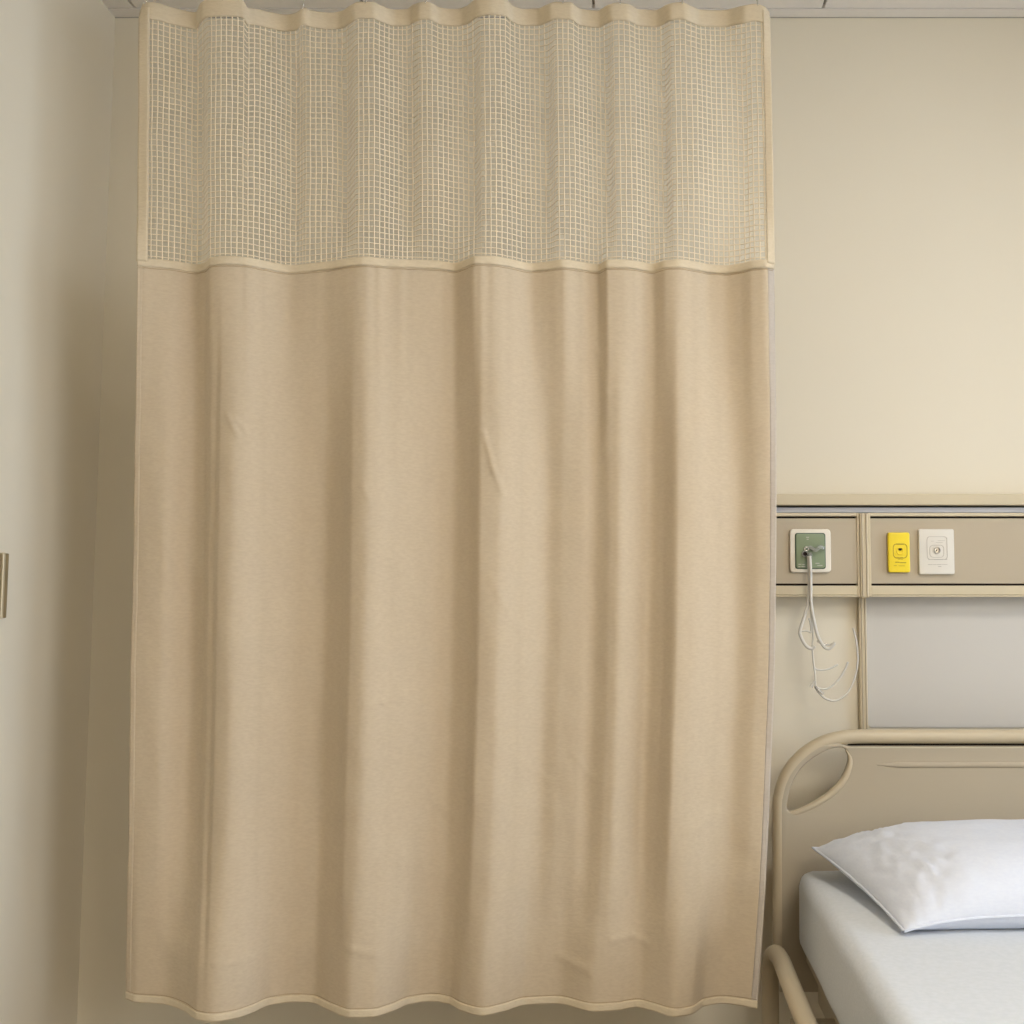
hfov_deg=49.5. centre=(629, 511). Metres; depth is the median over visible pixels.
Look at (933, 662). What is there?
wall panel
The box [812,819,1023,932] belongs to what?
pillow
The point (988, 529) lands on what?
panel
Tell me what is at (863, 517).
duct
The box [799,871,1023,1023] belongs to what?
mattress
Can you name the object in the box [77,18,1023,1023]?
wall
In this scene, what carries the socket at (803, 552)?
attached to the outlet at (817, 542)
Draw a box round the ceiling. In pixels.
[101,0,1023,7]
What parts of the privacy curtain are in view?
net panel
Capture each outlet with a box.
[789,529,830,572]
[887,532,909,572]
[918,529,954,573]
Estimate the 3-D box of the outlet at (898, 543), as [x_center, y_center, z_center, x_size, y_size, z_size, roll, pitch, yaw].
[0.656,0.099,2.684,0.053,0.098,0.016,0,-5,0]
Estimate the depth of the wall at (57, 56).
2.52 m
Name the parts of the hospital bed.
rail, panel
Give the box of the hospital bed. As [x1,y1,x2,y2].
[761,729,1023,1023]
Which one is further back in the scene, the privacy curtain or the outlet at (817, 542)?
the outlet at (817, 542)
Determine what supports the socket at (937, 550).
attached to the outlet at (935, 546)
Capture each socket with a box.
[801,550,807,556]
[896,547,903,554]
[934,547,940,553]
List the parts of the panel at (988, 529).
panel, rail, panel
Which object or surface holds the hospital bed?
on the floor
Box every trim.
[108,4,1023,16]
[115,17,1023,17]
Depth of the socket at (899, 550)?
2.68 m
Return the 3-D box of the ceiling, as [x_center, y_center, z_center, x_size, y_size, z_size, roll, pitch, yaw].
[0.706,-1.514,0.495,4.088,0.080,4.750,0,-5,0]
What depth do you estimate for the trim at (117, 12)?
2.83 m
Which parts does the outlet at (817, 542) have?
lever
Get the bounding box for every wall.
[0,0,114,1023]
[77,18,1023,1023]
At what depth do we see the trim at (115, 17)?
2.86 m
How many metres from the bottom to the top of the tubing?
0.357 m
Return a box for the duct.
[856,513,868,728]
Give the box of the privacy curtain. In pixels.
[125,0,776,1021]
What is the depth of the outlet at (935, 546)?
2.68 m
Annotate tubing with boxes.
[798,553,858,701]
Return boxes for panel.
[776,494,1023,596]
[866,597,1023,727]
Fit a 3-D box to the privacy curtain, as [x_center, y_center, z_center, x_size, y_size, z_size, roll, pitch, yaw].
[-0.388,-0.134,2.348,1.407,2.325,0.127,0,-5,1]

